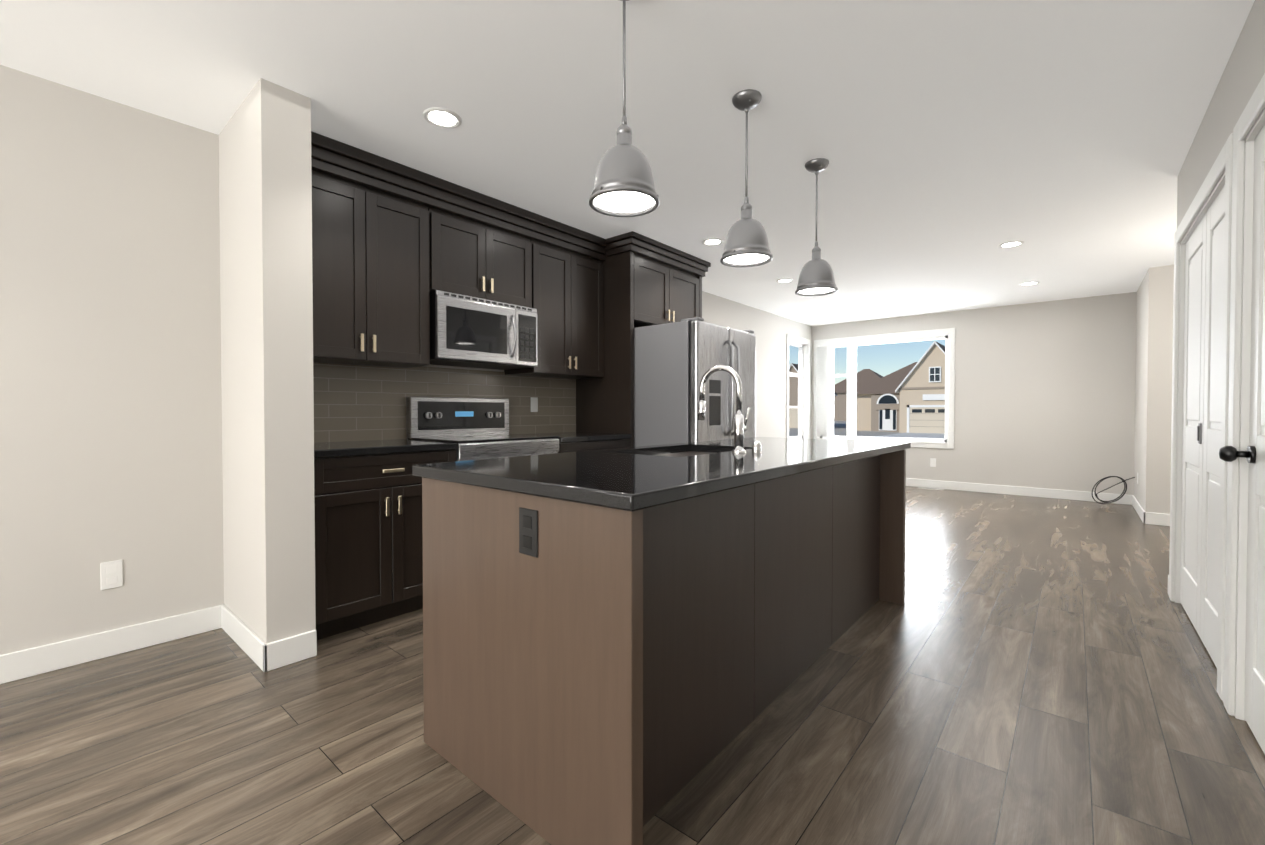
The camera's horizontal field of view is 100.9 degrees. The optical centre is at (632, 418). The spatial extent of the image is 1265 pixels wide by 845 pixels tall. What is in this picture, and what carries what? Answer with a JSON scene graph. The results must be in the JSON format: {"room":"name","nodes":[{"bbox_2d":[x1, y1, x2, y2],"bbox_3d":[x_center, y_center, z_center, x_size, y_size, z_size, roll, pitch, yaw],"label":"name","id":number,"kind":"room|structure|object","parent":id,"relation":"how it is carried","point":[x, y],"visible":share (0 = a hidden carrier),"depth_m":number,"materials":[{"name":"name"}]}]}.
{"room":"kitchen","nodes":[
{"label":"kitchen","id":0,"kind":"room"},
{"bbox_2d":[219,78,315,643],"bbox_3d":[-1.735,-0.179,2.465,0.690,2.460,0.185,1,1,40],"label":"wall","id":1,"kind":"structure","parent":0,"point":[265,215],"depth_m":2.27,"materials":[{"name":"grey paint"}]},
{"bbox_2d":[216,604,275,671],"bbox_3d":[-1.783,0.995,2.392,0.674,0.115,0.014,1,1,40],"label":"baseboard","id":2,"kind":"structure","parent":1,"relation":"attached to","point":[263,654],"depth_m":2.32,"materials":[{"name":"white wood"}]},
{"bbox_2d":[0,65,811,654],"bbox_3d":[-0.875,-0.204,4.124,0.140,2.460,11.830,1,1,40],"label":"wall","id":3,"kind":"structure","parent":0,"point":[110,375],"depth_m":2.31,"materials":[{"name":"grey paint"}]},
{"bbox_2d":[0,606,215,683],"bbox_3d":[-3.300,1.013,1.157,0.014,0.115,3.860,1,1,40],"label":"baseboard","id":4,"kind":"structure","parent":3,"relation":"attached to","point":[38,660],"depth_m":2.29,"materials":[{"name":"white wood"}]},
{"bbox_2d":[100,560,122,589],"bbox_3d":[-2.314,0.693,2.322,0.008,0.120,0.070,1,1,40],"label":"outlet","id":5,"kind":"object","parent":3,"relation":"attached to","point":[111,573],"visible":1,"depth_m":2.32,"materials":[{"name":"white plastic"}]},
{"bbox_2d":[311,155,382,366],"bbox_3d":[-1.667,-0.807,2.806,0.340,0.985,0.436,1,1,40],"label":"upper cabinet","id":6,"kind":"object","parent":3,"relation":"attached to","point":[347,208],"depth_m":2.75,"materials":[{"name":"black wood"}]},
{"bbox_2d":[375,179,434,370],"bbox_3d":[-1.466,-0.810,3.044,0.340,0.985,0.428,1,1,40],"label":"upper cabinet","id":7,"kind":"object","parent":3,"relation":"attached to","point":[394,244],"depth_m":3.00,"materials":[{"name":"black wood"}]},
{"bbox_2d":[435,199,498,301],"bbox_3d":[-1.182,-1.040,3.376,0.340,0.535,0.439,1,1,40],"label":"upper cabinet","id":8,"kind":"object","parent":3,"relation":"attached to","point":[466,240],"depth_m":3.28,"materials":[{"name":"black wood"}]},
{"bbox_2d":[430,290,537,369],"bbox_3d":[-1.036,-0.562,3.469,0.445,0.405,0.752,1,1,40],"label":"over-the-range microwave","id":9,"kind":"object","parent":8,"relation":"attached to","point":[470,331],"visible":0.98,"depth_m":3.31,"materials":[{"name":"grey metal"}]},
{"bbox_2d":[499,219,534,307],"bbox_3d":[-0.976,-1.044,3.620,0.340,0.535,0.439,1,1,40],"label":"upper cabinet","id":10,"kind":"object","parent":3,"relation":"attached to","point":[516,243],"depth_m":3.58,"materials":[{"name":"black wood"}]},
{"bbox_2d":[503,231,578,378],"bbox_3d":[-0.693,-0.824,3.957,0.340,0.985,0.425,1,1,40],"label":"upper cabinet","id":11,"kind":"object","parent":3,"relation":"attached to","point":[556,260],"depth_m":3.87,"materials":[{"name":"black wood"}]},
{"bbox_2d":[579,247,606,378],"bbox_3d":[-0.496,-0.827,4.190,0.340,0.985,0.425,1,1,40],"label":"upper cabinet","id":12,"kind":"object","parent":3,"relation":"attached to","point":[592,264],"depth_m":4.15,"materials":[{"name":"black wood"}]},
{"bbox_2d":[603,243,674,334],"bbox_3d":[-0.055,-1.067,4.491,0.620,0.575,0.530,1,1,40],"label":"upper cabinet","id":13,"kind":"object","parent":3,"relation":"attached to","point":[640,281],"depth_m":4.19,"materials":[{"name":"black wood"}]},
{"bbox_2d":[619,259,702,338],"bbox_3d":[0.210,-1.071,4.804,0.620,0.575,0.530,1,1,40],"label":"upper cabinet","id":14,"kind":"object","parent":3,"relation":"attached to","point":[688,279],"depth_m":4.66,"materials":[{"name":"black wood"}]},
{"bbox_2d":[786,334,809,438],"bbox_3d":[2.509,-0.430,8.102,0.165,1.665,0.860,1,1,40],"label":"window","id":15,"kind":"structure","parent":3,"relation":"in","point":[803,373],"depth_m":8.34,"materials":[{"name":"white wood"}]},
{"bbox_2d":[0,0,1254,325],"bbox_3d":[1.018,-1.440,2.504,5.600,0.060,12.150,1,1,40],"label":"ceiling","id":16,"kind":"structure","parent":0,"point":[956,142],"depth_m":2.35,"materials":[{"name":"white paint"}]},
{"bbox_2d":[423,107,461,128],"bbox_3d":[-0.889,-1.407,2.448,0.172,0.011,0.172,1,1,40],"label":"recessed light","id":17,"kind":"object","parent":16,"relation":"in","point":[442,117],"visible":1,"depth_m":2.44,"materials":[{"name":"white plastic"}]},
{"bbox_2d":[589,0,658,216],"bbox_3d":[-0.027,-1.042,1.671,0.226,0.711,0.226,1,1,40],"label":"pendant light","id":18,"kind":"object","parent":16,"relation":"hanging from","point":[624,185],"visible":1,"depth_m":1.62,"materials":[{"name":"silver metal"}]},
{"bbox_2d":[702,238,722,245],"bbox_3d":[0.650,-1.434,4.237,0.172,0.011,0.172,1,1,40],"label":"recessed light","id":19,"kind":"object","parent":16,"relation":"in","point":[713,241],"visible":1,"depth_m":4.22,"materials":[{"name":"white plastic"}]},
{"bbox_2d":[720,89,772,267],"bbox_3d":[0.501,-1.051,2.298,0.226,0.711,0.226,1,1,40],"label":"pendant light","id":20,"kind":"object","parent":16,"relation":"hanging from","point":[746,243],"visible":1,"depth_m":2.25,"materials":[{"name":"silver metal"}]},
{"bbox_2d":[776,279,792,282],"bbox_3d":[1.602,-1.453,5.501,0.172,0.011,0.172,1,1,40],"label":"recessed light","id":21,"kind":"object","parent":16,"relation":"in","point":[784,280],"visible":0.94,"depth_m":5.48,"materials":[{"name":"white plastic"}]},
{"bbox_2d":[795,158,837,295],"bbox_3d":[1.023,-1.060,2.905,0.226,0.711,0.226,1,1,40],"label":"pendant light","id":22,"kind":"object","parent":16,"relation":"hanging from","point":[816,277],"visible":1,"depth_m":2.86,"materials":[{"name":"silver metal"}]},
{"bbox_2d":[998,241,1023,247],"bbox_3d":[3.114,-1.435,4.300,0.172,0.011,0.172,1,1,40],"label":"recessed light","id":23,"kind":"object","parent":16,"relation":"in","point":[1010,244],"visible":1,"depth_m":4.30,"materials":[{"name":"white plastic"}]},
{"bbox_2d":[1020,281,1039,285],"bbox_3d":[4.267,-1.454,5.617,0.172,0.011,0.172,1,1,40],"label":"recessed light","id":24,"kind":"object","parent":16,"relation":"in","point":[1029,283],"visible":0.98,"depth_m":5.61,"materials":[{"name":"white plastic"}]},
{"bbox_2d":[0,486,1264,844],"bbox_3d":[1.018,1.080,2.541,5.600,0.060,12.150,1,1,40],"label":"floor","id":25,"kind":"structure","parent":0,"point":[1020,670],"depth_m":1.76,"materials":[{"name":"brown wood"}]},
{"bbox_2d":[314,451,455,639],"bbox_3d":[-1.461,0.608,2.854,0.620,0.875,0.744,1,1,40],"label":"base cabinet","id":26,"kind":"object","parent":25,"relation":"on","point":[369,536],"depth_m":2.58,"materials":[{"name":"black wood"}]},
{"bbox_2d":[314,439,457,458],"bbox_3d":[-1.452,0.153,2.846,0.635,0.035,0.735,1,1,40],"label":"countertop","id":27,"kind":"structure","parent":26,"relation":"on","point":[345,446],"depth_m":2.69,"materials":[{"name":"black stone"}]},
{"bbox_2d":[406,396,558,460],"bbox_3d":[-0.941,0.447,3.403,0.680,1.180,0.752,1,1,40],"label":"range","id":28,"kind":"object","parent":25,"relation":"on","point":[476,428],"visible":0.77,"depth_m":3.41,"materials":[{"name":"silver metal"}]},
{"bbox_2d":[558,435,633,452],"bbox_3d":[-0.488,0.591,4.004,0.620,0.875,0.730,1,1,40],"label":"base cabinet","id":29,"kind":"object","parent":25,"relation":"on","point":[600,444],"depth_m":3.80,"materials":[{"name":"black wood"}]},
{"bbox_2d":[535,431,630,442],"bbox_3d":[-0.482,0.136,3.993,0.635,0.035,0.730,1,1,40],"label":"countertop","id":30,"kind":"structure","parent":29,"relation":"on","point":[567,436],"depth_m":3.95,"materials":[{"name":"black stone"}]},
{"bbox_2d":[422,449,905,844],"bbox_3d":[0.407,0.615,2.348,0.948,0.875,2.402,1,1,40],"label":"kitchen island","id":31,"kind":"object","parent":25,"relation":"on","point":[622,646],"depth_m":1.49,"materials":[{"name":"brown wood"}]},
{"bbox_2d":[412,437,910,512],"bbox_3d":[0.427,0.160,2.330,0.943,0.037,2.440,1,1,40],"label":"island countertop","id":32,"kind":"structure","parent":31,"relation":"on","point":[640,479],"depth_m":1.62,"materials":[{"name":"black stone"}]},
{"bbox_2d":[634,317,755,446],"bbox_3d":[0.482,0.141,4.328,0.856,1.765,0.903,1,1,40],"label":"fridge","id":33,"kind":"object","parent":25,"relation":"on","point":[674,362],"visible":0.42,"depth_m":3.96,"materials":[{"name":"grey metal"}]},
{"bbox_2d":[1091,476,1134,503],"bbox_3d":[5.465,0.812,5.941,0.375,0.325,0.239,1,1,40],"label":"coil","id":34,"kind":"object","parent":25,"relation":"on","point":[1123,481],"visible":1,"depth_m":5.95,"materials":[{"name":"black plastic"}]},
{"bbox_2d":[811,292,1136,494],"bbox_3d":[4.889,-0.245,6.904,5.350,2.460,0.140,1,1,40],"label":"wall","id":35,"kind":"structure","parent":0,"point":[1044,394],"depth_m":6.61,"materials":[{"name":"grey paint"}]},
{"bbox_2d":[813,328,954,448],"bbox_3d":[3.724,-0.427,7.870,1.960,1.665,0.165,1,1,40],"label":"window","id":36,"kind":"structure","parent":35,"relation":"in","point":[851,344],"depth_m":7.78,"materials":[{"name":"white"}]},
{"bbox_2d":[816,343,842,436],"bbox_3d":[3.099,-0.447,8.219,0.386,1.455,0.092,1,1,40],"label":"vertical blinds","id":37,"kind":"object","parent":36,"relation":"attached to","point":[824,391],"visible":1,"depth_m":8.24,"materials":[{"name":"white plastic"}]},
{"bbox_2d":[930,458,935,466],"bbox_3d":[4.239,0.618,7.371,0.070,0.120,0.006,1,1,40],"label":"outlet","id":38,"kind":"object","parent":35,"relation":"attached to","point":[932,462],"visible":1,"depth_m":7.37,"materials":[{"name":"white plastic"}]},
{"bbox_2d":[906,478,1127,504],"bbox_3d":[4.364,0.922,7.264,3.765,0.115,0.014,1,1,40],"label":"baseboard","id":39,"kind":"structure","parent":35,"relation":"attached to","point":[963,486],"depth_m":6.74,"materials":[{"name":"white wood"}]},
{"bbox_2d":[1134,0,1264,753],"bbox_3d":[2.514,-0.161,1.257,1.442,2.460,11.830,1,1,40],"label":"wall","id":40,"kind":"structure","parent":0,"point":[1199,453],"depth_m":2.20,"materials":[{"name":"grey paint"}]},
{"bbox_2d":[1128,495,1147,523],"bbox_3d":[5.360,0.948,5.538,0.014,0.115,1.304,1,1,40],"label":"baseboard","id":41,"kind":"structure","parent":40,"relation":"attached to","point":[1143,515],"depth_m":5.44,"materials":[{"name":"white wood"}]},
{"bbox_2d":[1148,512,1169,525],"bbox_3d":[5.361,0.960,4.692,1.050,0.115,0.014,1,1,40],"label":"baseboard","id":42,"kind":"structure","parent":40,"relation":"attached to","point":[1162,519],"depth_m":4.97,"materials":[{"name":"white wood"}]},
{"label":"outside","id":43,"kind":"structure","parent":0,"visible":0},
{"bbox_2d":[789,421,898,436],"bbox_3d":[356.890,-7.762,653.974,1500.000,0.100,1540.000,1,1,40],"label":"ground","id":44,"kind":"structure","parent":43,"point":[839,428],"depth_m":45.97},
{"bbox_2d":[789,363,882,427],"bbox_3d":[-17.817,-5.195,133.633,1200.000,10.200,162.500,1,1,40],"label":"house","id":45,"kind":"structure","parent":44,"relation":"on","point":[865,377],"depth_m":100.13,"materials":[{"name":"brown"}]},
{"bbox_2d":[856,341,944,438],"bbox_3d":[21.082,-2.608,42.463,11.400,7.730,32.500,1,1,40],"label":"house","id":46,"kind":"structure","parent":44,"relation":"on","point":[908,401],"depth_m":44.92,"materials":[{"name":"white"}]}
]}

